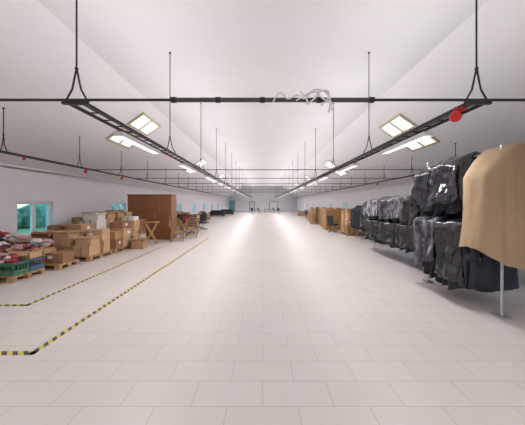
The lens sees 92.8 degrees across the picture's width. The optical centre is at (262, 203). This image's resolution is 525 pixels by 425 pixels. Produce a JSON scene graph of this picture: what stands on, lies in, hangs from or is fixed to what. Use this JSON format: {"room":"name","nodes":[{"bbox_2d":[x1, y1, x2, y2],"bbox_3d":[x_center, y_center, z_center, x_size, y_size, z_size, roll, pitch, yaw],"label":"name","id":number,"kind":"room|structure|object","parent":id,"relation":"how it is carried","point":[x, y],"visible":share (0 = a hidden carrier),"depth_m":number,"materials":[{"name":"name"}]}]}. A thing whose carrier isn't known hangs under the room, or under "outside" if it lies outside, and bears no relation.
{"room":"textile factory","nodes":[
{"label":"textile factory","id":0,"kind":"room"},
{"bbox_2d":[0,163,227,238],"bbox_3d":[-8.000,0.230,25.500,0.300,2.940,63.000,0,0,0],"label":"wall","id":1,"kind":"structure","parent":0,"point":[69,195],"depth_m":10.01,"materials":[{"name":"paint"}]},
{"bbox_2d":[17,202,50,234],"bbox_3d":[-7.968,0.500,8.700,0.125,1.160,1.400,0,0,0],"label":"window","id":2,"kind":"structure","parent":1,"relation":"in","point":[32,204],"depth_m":8.72,"materials":[{"name":"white glass"}]},
{"bbox_2d":[112,202,123,209],"bbox_3d":[-7.968,0.500,13.700,0.125,1.160,1.400,0,0,0],"label":"window","id":3,"kind":"structure","parent":1,"relation":"in","point":[116,204],"depth_m":13.71,"materials":[{"name":"white glass"}]},
{"bbox_2d":[105,127,141,148],"bbox_3d":[-5.701,-2.716,10.400,0.780,0.065,1.600,-35,0,0],"label":"ceiling light panel","id":4,"kind":"object","parent":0,"point":[111,138],"depth_m":10.25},
{"bbox_2d":[127,112,160,135],"bbox_3d":[-4.881,-3.286,10.400,0.780,0.065,1.600,-35,0,0],"label":"ceiling light panel","id":5,"kind":"object","parent":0,"point":[142,123],"depth_m":10.27,"materials":[{"name":"plastic"}]},
{"bbox_2d":[195,158,206,166],"bbox_3d":[-4.881,-3.286,20.000,0.780,0.065,1.600,-35,0,0],"label":"ceiling light panel","id":6,"kind":"object","parent":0,"point":[204,161],"depth_m":19.84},
{"bbox_2d":[0,211,524,424],"bbox_3d":[0.000,1.800,25.500,16.300,0.200,63.600,0,0,0],"label":"floor","id":7,"kind":"structure","parent":0,"point":[282,318],"depth_m":3.21,"materials":[{"name":"tile"}]},
{"bbox_2d":[0,267,44,282],"bbox_3d":[-5.950,1.628,5.750,1.200,0.144,0.800,0,0,0],"label":"wooden pallet","id":8,"kind":"object","parent":7,"relation":"on","point":[27,275],"visible":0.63,"depth_m":5.70,"materials":[{"name":"brown wood"}]},
{"bbox_2d":[0,252,29,276],"bbox_3d":[-5.640,1.315,5.550,0.608,0.480,0.408,0,0,0],"label":"plastic crate","id":9,"kind":"object","parent":8,"relation":"on","point":[7,261],"visible":1,"depth_m":5.44,"materials":[{"name":"green plastic"}]},
{"bbox_2d":[13,256,45,270],"bbox_3d":[-5.640,1.415,5.950,0.608,0.280,0.408,0,0,0],"label":"plastic crate","id":10,"kind":"object","parent":8,"relation":"on","point":[33,266],"visible":0.52,"depth_m":5.94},
{"bbox_2d":[4,244,44,258],"bbox_3d":[-5.640,1.108,5.950,0.667,0.329,0.481,0,0,-2],"label":"cardboard box","id":11,"kind":"object","parent":10,"relation":"on","point":[30,251],"visible":0.97,"depth_m":5.86,"materials":[{"name":"brown cardboard"}]},
{"bbox_3d":[-6.239,1.415,5.950,0.542,0.283,0.364,0,0,0],"label":"cardboard box","id":12,"kind":"object","parent":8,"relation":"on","visible":0},
{"bbox_2d":[0,241,10,252],"bbox_3d":[-6.253,1.076,5.950,0.633,0.393,0.408,0,0,0],"label":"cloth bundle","id":13,"kind":"object","parent":12,"relation":"on","point":[3,245],"visible":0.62,"depth_m":5.86,"materials":[{"name":"white fabric"}]},
{"bbox_2d":[45,259,78,269],"bbox_3d":[-5.750,1.628,6.750,1.100,0.144,0.700,0,0,0],"label":"wooden pallet","id":14,"kind":"object","parent":7,"relation":"on","point":[57,266],"visible":0.41,"depth_m":6.54,"materials":[{"name":"brown wood"}]},
{"bbox_2d":[32,247,55,262],"bbox_3d":[-5.996,1.377,6.735,0.524,0.359,0.442,0,0,-4],"label":"cardboard box","id":15,"kind":"object","parent":14,"relation":"on","point":[48,249],"visible":0.11,"depth_m":6.66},
{"bbox_2d":[26,238,54,247],"bbox_3d":[-6.007,1.060,6.748,0.648,0.318,0.436,0,0,10],"label":"cloth bundle","id":16,"kind":"object","parent":15,"relation":"on","point":[38,242],"visible":0.77,"depth_m":6.65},
{"bbox_2d":[45,251,73,262],"bbox_3d":[-5.470,1.425,6.750,0.460,0.263,0.404,0,0,-2],"label":"cardboard box","id":17,"kind":"object","parent":14,"relation":"on","point":[55,256],"visible":0.98,"depth_m":6.56,"materials":[{"name":"cardboard"}]},
{"bbox_2d":[0,247,161,305],"bbox_3d":[-5.475,1.698,6.960,3.124,0.003,5.753,0,0,0],"label":"tape","id":18,"kind":"object","parent":7,"relation":"on","point":[160,247],"visible":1,"depth_m":4.96,"materials":[{"name":"plastic"}]},
{"bbox_2d":[74,250,111,261],"bbox_3d":[-5.650,1.628,7.900,1.160,0.144,1.070,0,0,0],"label":"wooden pallet","id":19,"kind":"object","parent":7,"relation":"on","point":[88,259],"visible":0.38,"depth_m":7.58,"materials":[{"name":"brown wood"}]},
{"bbox_2d":[55,246,72,250],"bbox_3d":[-5.934,1.405,7.635,0.484,0.304,0.399,0,0,6],"label":"cardboard box","id":20,"kind":"object","parent":19,"relation":"on","point":[58,248],"visible":0.15,"depth_m":7.44,"materials":[{"name":"cardboard"}]},
{"bbox_2d":[51,230,80,245],"bbox_3d":[-5.957,1.040,7.600,0.655,0.427,0.567,0,0,4],"label":"cardboard box","id":21,"kind":"object","parent":20,"relation":"on","point":[61,238],"visible":0.97,"depth_m":7.40,"materials":[{"name":"brown cardboard"}]},
{"bbox_2d":[73,243,99,256],"bbox_3d":[-5.346,1.390,7.608,0.496,0.334,0.496,0,0,0],"label":"cardboard box","id":22,"kind":"object","parent":19,"relation":"on","point":[79,250],"visible":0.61,"depth_m":7.36,"materials":[{"name":"cardboard"}]},
{"bbox_2d":[73,235,101,244],"bbox_3d":[-5.341,1.104,7.649,0.600,0.238,0.621,0,0,-5],"label":"cardboard box","id":23,"kind":"object","parent":22,"relation":"on","point":[89,239],"visible":1,"depth_m":7.43,"materials":[{"name":"brown cardboard"}]},
{"bbox_2d":[100,239,109,252],"bbox_3d":[-5.323,1.362,8.170,0.454,0.389,0.394,0,0,-6],"label":"cardboard box","id":24,"kind":"object","parent":19,"relation":"on","point":[105,244],"visible":0.42,"depth_m":8.04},
{"bbox_2d":[86,228,109,240],"bbox_3d":[-5.368,0.996,8.185,0.481,0.348,0.465,0,0,-5],"label":"cardboard box","id":25,"kind":"object","parent":24,"relation":"on","point":[105,232],"visible":0.77,"depth_m":7.98,"materials":[{"name":"cardboard"}]},
{"bbox_3d":[-5.932,1.417,8.198,0.471,0.279,0.493,0,0,-5],"label":"cardboard box","id":26,"kind":"object","parent":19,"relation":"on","visible":0},
{"bbox_3d":[-5.978,1.088,8.187,0.503,0.383,0.492,0,0,1],"label":"cardboard box","id":27,"kind":"object","parent":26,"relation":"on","visible":0},
{"bbox_2d":[69,224,92,231],"bbox_3d":[-5.935,0.780,8.187,0.436,0.235,0.493,0,0,6],"label":"cardboard box","id":28,"kind":"object","parent":27,"relation":"on","point":[83,227],"visible":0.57,"depth_m":7.97,"materials":[{"name":"cardboard"}]},
{"bbox_2d":[0,238,207,354],"bbox_3d":[-4.810,1.698,7.660,4.453,0.003,9.753,0,0,0],"label":"tape","id":29,"kind":"object","parent":7,"relation":"on","point":[42,346],"visible":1,"depth_m":3.52,"materials":[{"name":"plastic"}]},
{"bbox_2d":[110,244,131,252],"bbox_3d":[-5.650,1.628,9.150,1.160,0.144,1.070,0,0,0],"label":"wooden pallet","id":30,"kind":"object","parent":7,"relation":"on","point":[122,248],"visible":0.37,"depth_m":9.10,"materials":[{"name":"brown wood"}]},
{"bbox_2d":[110,238,121,248],"bbox_3d":[-5.347,1.395,8.902,0.454,0.323,0.452,0,0,-7],"label":"cardboard box","id":31,"kind":"object","parent":30,"relation":"on","point":[116,243],"visible":0.53,"depth_m":8.70,"materials":[{"name":"cardboard"}]},
{"bbox_2d":[110,231,120,239],"bbox_3d":[-5.374,1.104,8.892,0.471,0.263,0.453,0,0,-4],"label":"cardboard box","id":32,"kind":"object","parent":31,"relation":"on","point":[114,235],"visible":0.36,"depth_m":8.72,"materials":[{"name":"cardboard"}]},
{"bbox_2d":[122,236,129,245],"bbox_3d":[-5.347,1.394,9.419,0.496,0.325,0.426,0,0,6],"label":"cardboard box","id":33,"kind":"object","parent":30,"relation":"on","point":[125,241],"visible":0.34,"depth_m":9.35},
{"bbox_2d":[110,228,131,237],"bbox_3d":[-5.319,1.072,9.403,0.530,0.324,0.481,0,0,4],"label":"cardboard box","id":34,"kind":"object","parent":33,"relation":"on","point":[126,232],"visible":0.52,"depth_m":9.25,"materials":[{"name":"cardboard"}]},
{"bbox_2d":[110,221,128,228],"bbox_3d":[-5.375,0.786,9.413,0.459,0.253,0.404,0,0,3],"label":"cardboard box","id":35,"kind":"object","parent":34,"relation":"on","point":[116,224],"visible":1,"depth_m":9.22,"materials":[{"name":"cardboard"}]},
{"bbox_3d":[-5.975,1.367,8.859,0.439,0.378,0.477,0,0,2],"label":"cardboard box","id":36,"kind":"object","parent":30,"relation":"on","visible":0},
{"bbox_3d":[-5.974,1.057,8.904,0.439,0.247,0.493,0,0,4],"label":"cardboard box","id":37,"kind":"object","parent":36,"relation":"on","visible":0},
{"bbox_2d":[84,220,105,228],"bbox_3d":[-5.938,0.749,8.894,0.464,0.372,0.476,0,0,5],"label":"cardboard box","id":38,"kind":"object","parent":37,"relation":"on","point":[96,223],"visible":0.44,"depth_m":8.68,"materials":[{"name":"cardboard"}]},
{"bbox_2d":[81,213,106,219],"bbox_3d":[-5.959,0.438,8.865,0.685,0.251,0.572,0,0,-1],"label":"cardboard box","id":39,"kind":"object","parent":38,"relation":"on","point":[86,216],"visible":1,"depth_m":8.65,"materials":[{"name":"white cardboard"}]},
{"bbox_3d":[-5.929,1.352,9.430,0.527,0.409,0.464,0,0,3],"label":"cardboard box","id":40,"kind":"object","parent":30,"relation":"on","visible":0},
{"bbox_3d":[-5.926,1.004,9.443,0.441,0.292,0.444,0,0,6],"label":"cardboard box","id":41,"kind":"object","parent":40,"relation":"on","visible":0},
{"bbox_2d":[105,218,113,226],"bbox_3d":[-5.955,0.701,9.447,0.442,0.318,0.485,0,0,-2],"label":"cardboard box","id":42,"kind":"object","parent":41,"relation":"on","point":[108,221],"visible":0.3,"depth_m":9.31,"materials":[{"name":"cardboard"}]},
{"bbox_2d":[94,211,116,218],"bbox_3d":[-5.931,0.411,9.439,0.662,0.263,0.555,0,0,2],"label":"cardboard box","id":43,"kind":"object","parent":42,"relation":"on","point":[110,214],"visible":0.56,"depth_m":9.35,"materials":[{"name":"brown cardboard"}]},
{"bbox_2d":[130,237,147,248],"bbox_3d":[-4.724,1.507,9.611,0.589,0.384,0.556,0,0,-4],"label":"cardboard box","id":44,"kind":"object","parent":7,"relation":"on","point":[140,242],"visible":1,"depth_m":9.42,"materials":[{"name":"brown cardboard"}]},
{"bbox_2d":[127,194,175,239],"bbox_3d":[-5.400,0.620,12.227,2.150,2.160,0.675,0,0,0],"label":"wardrobe","id":45,"kind":"object","parent":7,"relation":"on","point":[150,207],"visible":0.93,"depth_m":11.93,"materials":[{"name":"brown wood"}]},
{"bbox_2d":[143,221,159,243],"bbox_3d":[-4.750,1.237,10.700,0.620,0.949,0.420,0,0,-17],"label":"wooden table","id":46,"kind":"object","parent":7,"relation":"on","point":[156,222],"visible":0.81,"depth_m":10.57,"materials":[{"name":"brown wood"}]},
{"bbox_2d":[169,218,183,241],"bbox_3d":[-3.972,1.178,11.541,0.656,1.046,0.617,0,0,-29],"label":"wicker armchair","id":47,"kind":"object","parent":7,"relation":"on","point":[179,224],"visible":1,"depth_m":11.66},
{"bbox_2d":[185,217,197,237],"bbox_3d":[-3.609,1.178,12.746,0.656,1.046,0.617,0,0,-11],"label":"wicker armchair","id":48,"kind":"object","parent":7,"relation":"on","point":[188,220],"visible":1,"depth_m":12.92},
{"bbox_2d":[188,216,197,233],"bbox_3d":[-4.002,1.194,14.308,0.614,1.012,0.606,0,0,-23],"label":"office chair","id":49,"kind":"object","parent":7,"relation":"on","point":[188,216],"visible":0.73,"depth_m":14.46,"materials":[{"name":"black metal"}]},
{"bbox_2d":[198,214,207,229],"bbox_3d":[-3.900,1.194,16.409,0.614,1.012,0.606,0,0,-11],"label":"office chair","id":50,"kind":"object","parent":7,"relation":"on","point":[202,216],"visible":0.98,"depth_m":16.59,"materials":[{"name":"fabric"}]},
{"bbox_2d":[209,210,224,215],"bbox_3d":[-6.200,1.275,34.010,2.060,0.850,0.840,0,0,0],"label":"sofa","id":51,"kind":"object","parent":7,"relation":"on","point":[213,212],"visible":0.93,"depth_m":33.81,"materials":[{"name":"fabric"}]},
{"bbox_2d":[221,209,233,214],"bbox_3d":[-5.600,1.275,39.010,2.060,0.850,0.840,0,0,0],"label":"sofa","id":52,"kind":"object","parent":7,"relation":"on","point":[227,211],"visible":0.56,"depth_m":39.23,"materials":[{"name":"fabric"}]},
{"bbox_2d":[310,207,325,223],"bbox_3d":[4.700,0.980,21.300,1.200,1.440,0.800,0,0,0],"label":"wooden pallet","id":53,"kind":"object","parent":7,"relation":"on","point":[317,210],"visible":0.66,"depth_m":20.92,"materials":[{"name":"brown wood"}]},
{"bbox_2d":[321,208,340,227],"bbox_3d":[4.900,0.980,17.900,1.200,1.440,0.800,0,0,0],"label":"wooden pallet","id":54,"kind":"object","parent":7,"relation":"on","point":[321,208],"visible":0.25,"depth_m":17.92,"materials":[{"name":"brown wood"}]},
{"bbox_2d":[323,219,340,229],"bbox_3d":[4.600,1.350,16.600,1.000,0.700,0.800,0,0,0],"label":"wooden crate","id":55,"kind":"object","parent":7,"relation":"on","point":[325,226],"visible":0.64,"depth_m":16.20,"materials":[{"name":"brown wood"}]},
{"bbox_2d":[323,208,340,218],"bbox_3d":[4.600,0.649,16.600,1.000,0.700,0.800,0,0,0],"label":"wooden crate","id":56,"kind":"object","parent":55,"relation":"on","point":[336,214],"visible":0.93,"depth_m":16.20,"materials":[{"name":"brown wood"}]},
{"bbox_2d":[327,216,338,232],"bbox_3d":[4.192,1.194,14.896,0.606,1.012,0.614,0,0,-36],"label":"office chair","id":57,"kind":"object","parent":7,"relation":"on","point":[330,220],"visible":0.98,"depth_m":14.72,"materials":[{"name":"fabric"}]},
{"bbox_2d":[341,231,365,235],"bbox_3d":[5.100,1.628,13.950,1.160,0.144,1.070,0,0,0],"label":"wooden pallet","id":58,"kind":"object","parent":7,"relation":"on","point":[342,232],"visible":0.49,"depth_m":13.90,"materials":[{"name":"brown wood"}]},
{"bbox_2d":[344,225,354,232],"bbox_3d":[4.786,1.347,13.694,0.441,0.419,0.420,0,0,-4],"label":"cardboard box","id":59,"kind":"object","parent":58,"relation":"on","point":[347,228],"visible":0.73,"depth_m":13.49,"materials":[{"name":"cardboard"}]},
{"bbox_2d":[350,203,385,245],"bbox_3d":[4.928,0.799,11.599,1.080,1.803,2.964,0,0,2],"label":"rack","id":60,"kind":"object","parent":7,"relation":"on","point":[357,217],"visible":0.26,"depth_m":12.01,"materials":[{"name":"metal"}]},
{"bbox_2d":[363,195,420,252],"bbox_3d":[4.222,0.717,7.675,1.130,1.967,3.618,0,0,0],"label":"rack","id":61,"kind":"object","parent":7,"relation":"on","point":[390,220],"visible":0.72,"depth_m":7.29,"materials":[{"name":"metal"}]},
{"bbox_2d":[410,142,524,318],"bbox_3d":[3.678,0.396,4.538,1.155,2.607,2.007,0,0,-7],"label":"rack","id":62,"kind":"object","parent":7,"relation":"on","point":[469,233],"visible":1,"depth_m":3.95,"materials":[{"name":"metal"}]},
{"bbox_3d":[-5.650,1.628,10.400,1.160,0.144,1.070,0,0,0],"label":"wooden pallet","id":63,"kind":"object","parent":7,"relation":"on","visible":0},
{"bbox_3d":[-5.330,1.420,10.153,0.490,0.274,0.395,0,0,5],"label":"cardboard box","id":64,"kind":"object","parent":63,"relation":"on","visible":0},
{"bbox_2d":[132,230,137,235],"bbox_3d":[-5.350,1.171,10.128,0.436,0.229,0.391,0,0,4],"label":"cardboard box","id":65,"kind":"object","parent":64,"relation":"on","point":[134,233],"visible":0.37,"depth_m":10.10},
{"bbox_2d":[129,220,139,230],"bbox_3d":[-5.348,0.860,10.116,0.523,0.397,0.478,0,0,-3],"label":"cardboard box","id":66,"kind":"object","parent":65,"relation":"on","point":[135,225],"visible":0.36,"depth_m":9.92,"materials":[{"name":"cardboard"}]},
{"bbox_2d":[122,216,138,220],"bbox_3d":[-5.331,0.582,10.096,0.469,0.163,0.409,0,0,-2],"label":"cardboard box","id":67,"kind":"object","parent":66,"relation":"on","point":[125,218],"visible":1,"depth_m":9.90,"materials":[{"name":"cardboard"}]},
{"bbox_3d":[-5.339,1.407,10.696,0.531,0.298,0.429,0,0,6],"label":"cardboard box","id":68,"kind":"object","parent":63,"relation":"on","visible":0},
{"bbox_2d":[138,227,145,233],"bbox_3d":[-5.362,1.129,10.704,0.511,0.264,0.461,0,0,4],"label":"cardboard box","id":69,"kind":"object","parent":68,"relation":"on","point":[142,230],"visible":0.3,"depth_m":10.65,"materials":[{"name":"cardboard"}]},
{"bbox_3d":[-5.958,1.353,10.123,0.493,0.408,0.420,0,0,-6],"label":"cardboard box","id":70,"kind":"object","parent":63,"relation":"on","visible":0},
{"bbox_3d":[-5.963,0.991,10.096,0.530,0.320,0.417,0,0,5],"label":"cardboard box","id":71,"kind":"object","parent":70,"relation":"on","visible":0},
{"bbox_2d":[114,217,121,220],"bbox_3d":[-5.949,0.676,10.101,0.530,0.313,0.417,0,0,4],"label":"cardboard box","id":72,"kind":"object","parent":71,"relation":"on","point":[115,218],"visible":0.12,"depth_m":9.89,"materials":[{"name":"cardboard"}]},
{"bbox_2d":[103,211,125,216],"bbox_3d":[-5.972,0.403,10.106,0.692,0.236,0.570,0,0,-1],"label":"cardboard box","id":73,"kind":"object","parent":72,"relation":"on","point":[118,213],"visible":0.47,"depth_m":10.02,"materials":[{"name":"brown cardboard"}]},
{"bbox_3d":[-7.000,1.628,6.850,1.200,0.144,0.800,0,0,0],"label":"wooden pallet","id":74,"kind":"object","parent":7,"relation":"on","visible":0},
{"bbox_3d":[-6.735,1.398,6.850,0.460,0.317,0.413,0,0,2],"label":"cardboard box","id":75,"kind":"object","parent":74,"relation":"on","visible":0},
{"bbox_2d":[6,241,29,246],"bbox_3d":[-6.734,1.122,6.873,0.626,0.236,0.568,0,0,4],"label":"cardboard box","id":76,"kind":"object","parent":75,"relation":"on","point":[23,242],"visible":0.26,"depth_m":6.66,"materials":[{"name":"brown cardboard"}]},
{"bbox_2d":[5,233,31,243],"bbox_3d":[-6.700,0.938,6.867,0.625,0.307,0.411,0,0,24],"label":"cloth bundle","id":77,"kind":"object","parent":76,"relation":"on","point":[17,238],"visible":0.89,"depth_m":6.75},
{"bbox_3d":[-7.268,1.374,6.824,0.517,0.365,0.453,0,0,-3],"label":"cardboard box","id":78,"kind":"object","parent":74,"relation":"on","visible":0},
{"bbox_3d":[-7.222,1.096,6.825,0.456,0.196,0.461,0,0,1],"label":"cardboard box","id":79,"kind":"object","parent":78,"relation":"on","visible":0},
{"bbox_2d":[0,231,11,240],"bbox_3d":[-7.249,0.864,6.843,0.490,0.299,0.462,0,0,6],"label":"cloth bundle","id":80,"kind":"object","parent":79,"relation":"on","point":[2,234],"visible":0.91,"depth_m":6.86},
{"bbox_3d":[-6.900,1.628,7.900,1.160,0.144,1.070,0,0,0],"label":"wooden pallet","id":81,"kind":"object","parent":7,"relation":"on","visible":0},
{"bbox_3d":[-6.618,1.397,7.616,0.518,0.320,0.413,0,0,4],"label":"cardboard box","id":82,"kind":"object","parent":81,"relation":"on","visible":0},
{"bbox_2d":[30,232,52,244],"bbox_3d":[-6.591,1.056,7.653,0.692,0.363,0.570,0,0,1],"label":"cardboard box","id":83,"kind":"object","parent":82,"relation":"on","point":[48,235],"visible":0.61,"depth_m":7.44,"materials":[{"name":"brown cardboard"}]},
{"bbox_3d":[-7.215,1.349,8.147,0.473,0.415,0.458,0,0,-6],"label":"cardboard box","id":84,"kind":"object","parent":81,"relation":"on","visible":0},
{"bbox_2d":[31,230,55,235],"bbox_3d":[-7.176,1.014,8.203,0.473,0.259,0.414,0,0,6],"label":"cardboard box","id":85,"kind":"object","parent":84,"relation":"on","point":[43,231],"visible":0.17,"depth_m":8.05,"materials":[{"name":"cardboard"}]},
{"bbox_3d":[-6.900,1.628,9.425,1.160,0.144,1.620,0,0,0],"label":"wooden pallet","id":86,"kind":"object","parent":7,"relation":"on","visible":0},
{"bbox_3d":[-7.191,1.419,8.877,0.488,0.275,0.500,0,0,3],"label":"cardboard box","id":87,"kind":"object","parent":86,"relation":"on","visible":0},
{"bbox_3d":[-7.201,1.108,8.873,0.437,0.350,0.466,0,0,-3],"label":"cardboard box","id":88,"kind":"object","parent":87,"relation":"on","visible":0},
{"bbox_2d":[47,225,64,230],"bbox_3d":[-7.221,0.842,8.879,0.456,0.186,0.490,0,0,2],"label":"cardboard box","id":89,"kind":"object","parent":88,"relation":"on","point":[50,227],"visible":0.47,"depth_m":8.64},
{"bbox_3d":[-7.186,1.396,9.960,0.510,0.320,0.424,0,0,-2],"label":"cardboard box","id":90,"kind":"object","parent":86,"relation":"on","visible":0},
{"bbox_3d":[-7.192,1.126,10.001,0.530,0.225,0.461,0,0,-2],"label":"cardboard box","id":91,"kind":"object","parent":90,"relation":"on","visible":0},
{"bbox_3d":[-7.208,0.902,10.002,0.467,0.228,0.401,0,0,0],"label":"cardboard box","id":92,"kind":"object","parent":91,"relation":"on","visible":0},
{"bbox_2d":[72,217,83,223],"bbox_3d":[-7.218,0.655,9.994,0.512,0.269,0.423,0,0,2],"label":"cardboard box","id":93,"kind":"object","parent":92,"relation":"on","point":[75,220],"visible":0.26,"depth_m":9.79,"materials":[{"name":"cardboard"}]},
{"bbox_2d":[0,0,524,197],"bbox_3d":[0.000,-2.547,25.500,16.300,3.005,63.600,0,0,0],"label":"ceiling","id":94,"kind":"structure","parent":0,"point":[418,49],"depth_m":6.86,"materials":[{"name":"paint"}]},
{"bbox_2d":[0,107,230,197],"bbox_3d":[-6.300,-1.792,26.490,0.220,1.114,51.020,0,0,0],"label":"rail","id":95,"kind":"object","parent":94,"relation":"hanging from","point":[3,108],"visible":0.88,"depth_m":8.52,"materials":[{"name":"black metal"}]},
{"bbox_2d":[61,0,251,198],"bbox_3d":[-2.320,-2.455,28.540,0.320,2.710,50.920,0,0,0],"label":"rail","id":96,"kind":"object","parent":94,"relation":"hanging from","point":[121,134],"visible":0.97,"depth_m":4.34,"materials":[{"name":"black metal"}]},
{"bbox_2d":[113,131,160,153],"bbox_3d":[-2.340,-1.168,4.800,0.200,0.136,1.500,0,0,0],"label":"strip light","id":97,"kind":"object","parent":96,"relation":"attached to","point":[125,136],"depth_m":4.63,"materials":[{"name":"white plastic"}]},
{"bbox_2d":[178,162,197,171],"bbox_3d":[-2.340,-1.168,7.950,0.200,0.136,1.500,0,0,0],"label":"strip light","id":98,"kind":"object","parent":96,"relation":"attached to","point":[182,164],"depth_m":7.82,"materials":[{"name":"white plastic"}]},
{"bbox_2d":[204,176,214,180],"bbox_3d":[-2.340,-1.168,11.100,0.200,0.136,1.500,0,0,0],"label":"strip light","id":99,"kind":"object","parent":96,"relation":"attached to","point":[207,177],"depth_m":11.08,"materials":[{"name":"white plastic"}]},
{"bbox_2d":[163,183,367,183],"bbox_3d":[0.175,-1.290,15.700,13.050,0.028,0.028,0,0,0],"label":"pipe","id":100,"kind":"object","parent":96,"relation":"attached to","point":[163,183],"visible":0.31,"depth_m":15.69,"materials":[{"name":"black metal"}]},
{"bbox_2d":[296,143,456,197],"bbox_3d":[6.650,-1.670,26.490,0.220,0.870,51.020,0,0,0],"label":"rail","id":101,"kind":"object","parent":94,"relation":"hanging from","point":[454,143],"visible":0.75,"depth_m":14.42,"materials":[{"name":"black metal"}]},
{"bbox_2d":[275,0,491,198],"bbox_3d":[2.670,-2.455,28.540,0.320,2.710,50.920,0,0,0],"label":"rail","id":102,"kind":"object","parent":94,"relation":"hanging from","point":[387,147],"visible":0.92,"depth_m":4.44,"materials":[{"name":"black metal"}]},
{"bbox_2d":[95,169,423,169],"bbox_3d":[0.175,-1.290,9.400,13.050,0.028,0.028,0,0,0],"label":"pipe","id":103,"kind":"object","parent":102,"relation":"attached to","point":[95,169],"visible":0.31,"depth_m":9.39,"materials":[{"name":"black metal"}]},
{"bbox_2d":[0,97,524,102],"bbox_3d":[0.175,-1.290,3.100,13.050,0.068,0.072,0,0,0],"label":"pipe","id":104,"kind":"object","parent":102,"relation":"attached to","point":[172,99],"visible":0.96,"depth_m":3.08,"materials":[{"name":"black metal"}]},
{"bbox_2d":[273,89,333,112],"bbox_3d":[0.482,-1.228,2.979,0.722,0.284,0.063,0,0,5],"label":"cable","id":105,"kind":"object","parent":104,"relation":"hanging from","point":[314,90],"visible":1,"depth_m":2.96,"materials":[{"name":"plastic"}]},
{"bbox_2d":[192,189,336,189],"bbox_3d":[0.175,-1.290,22.000,13.050,0.028,0.028,0,0,0],"label":"pipe","id":106,"kind":"object","parent":102,"relation":"attached to","point":[192,189],"visible":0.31,"depth_m":22.00,"materials":[{"name":"black metal"}]},
{"bbox_2d":[207,192,321,192],"bbox_3d":[0.175,-1.290,28.300,13.050,0.028,0.028,0,0,0],"label":"pipe","id":107,"kind":"object","parent":102,"relation":"attached to","point":[207,192],"visible":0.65,"depth_m":28.30,"materials":[{"name":"black metal"}]},
{"bbox_2d":[138,178,393,178],"bbox_3d":[0.175,-1.290,12.550,13.050,0.028,0.028,0,0,0],"label":"pipe","id":108,"kind":"object","parent":102,"relation":"attached to","point":[138,178],"visible":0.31,"depth_m":12.54,"materials":[{"name":"black metal"}]},
{"bbox_2d":[318,176,328,180],"bbox_3d":[2.690,-1.168,11.100,0.200,0.136,1.500,0,0,0],"label":"strip light","id":109,"kind":"object","parent":102,"relation":"attached to","point":[323,177],"depth_m":11.24,"materials":[{"name":"white plastic"}]},
{"bbox_2d":[337,162,358,171],"bbox_3d":[2.690,-1.168,7.950,0.200,0.136,1.500,0,0,0],"label":"strip light","id":110,"kind":"object","parent":102,"relation":"attached to","point":[352,164],"depth_m":7.83,"materials":[{"name":"white plastic"}]},
{"bbox_2d":[380,131,433,153],"bbox_3d":[2.690,-1.168,4.800,0.200,0.136,1.500,0,0,0],"label":"strip light","id":111,"kind":"object","parent":102,"relation":"attached to","point":[418,136],"depth_m":4.66,"materials":[{"name":"white plastic"}]},
{"bbox_2d":[449,106,466,121],"bbox_3d":[2.501,-1.153,3.200,0.201,0.206,0.140,0,0,0],"label":"switch","id":112,"kind":"object","parent":102,"relation":"hanging from","point":[456,115],"visible":1,"depth_m":3.17,"materials":[{"name":"plastic"}]},
{"bbox_2d":[228,187,296,210],"bbox_3d":[0.000,-1.050,57.100,15.700,5.500,0.200,0,0,0],"label":"wall","id":113,"kind":"structure","parent":0,"point":[288,202],"depth_m":57.01,"materials":[{"name":"paint"}]},
{"bbox_2d":[229,200,235,210],"bbox_3d":[-6.900,0.385,56.883,1.500,2.630,0.155,0,0,0],"label":"door","id":114,"kind":"structure","parent":113,"relation":"in","point":[232,203],"depth_m":56.90,"materials":[{"name":"white glass"}]},
{"bbox_2d":[249,202,254,210],"bbox_3d":[-2.400,0.585,56.883,1.200,2.230,0.155,0,0,0],"label":"door","id":115,"kind":"structure","parent":113,"relation":"in","point":[251,204],"depth_m":56.88,"materials":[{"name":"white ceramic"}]},
{"bbox_2d":[269,201,277,210],"bbox_3d":[2.500,0.535,56.883,2.000,2.330,0.155,0,0,0],"label":"door","id":116,"kind":"structure","parent":113,"relation":"in","point":[272,204],"depth_m":56.88,"materials":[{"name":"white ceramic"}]},
{"bbox_2d":[324,160,336,168],"bbox_3d":[5.251,-3.029,19.400,0.780,0.065,1.600,35,0,0],"label":"ceiling light panel","id":117,"kind":"object","parent":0,"point":[328,163],"depth_m":19.31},
{"bbox_2d":[334,170,347,176],"bbox_3d":[6.071,-2.458,19.400,0.780,0.065,1.600,35,0,0],"label":"ceiling light panel","id":118,"kind":"object","parent":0,"point":[344,173],"depth_m":19.50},
{"bbox_2d":[297,180,413,212],"bbox_3d":[8.000,0.230,25.500,0.300,2.940,63.000,0,0,0],"label":"wall","id":119,"kind":"structure","parent":0,"point":[351,197],"depth_m":21.33,"materials":[{"name":"paint"}]},
{"bbox_2d":[379,113,417,137],"bbox_3d":[5.251,-3.029,9.800,0.780,0.065,1.600,35,0,0],"label":"ceiling light panel","id":120,"kind":"object","parent":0,"point":[399,124],"depth_m":9.66,"materials":[{"name":"plastic"}]},
{"bbox_2d":[405,129,439,151],"bbox_3d":[6.071,-2.458,9.800,0.780,0.065,1.600,35,0,0],"label":"ceiling light panel","id":121,"kind":"object","parent":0,"point":[430,141],"depth_m":9.68,"materials":[{"name":"plastic"}]},
{"label":"outside","id":122,"kind":"structure","parent":0,"visible":0},
{"bbox_2d":[17,227,45,232],"bbox_3d":[0.000,2.050,25.000,160.000,0.100,160.000,0,0,0],"label":"ground","id":123,"kind":"structure","parent":122,"point":[19,230],"depth_m":19.61,"materials":[{"name":"green plant"}]},
{"bbox_2d":[17,204,177,227],"bbox_3d":[-20.045,1.080,29.593,3.142,3.182,79.215,0,0,0],"label":"hedge","id":124,"kind":"object","parent":123,"relation":"on","point":[23,213],"visible":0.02,"depth_m":20.87,"materials":[{"name":"green plant"}]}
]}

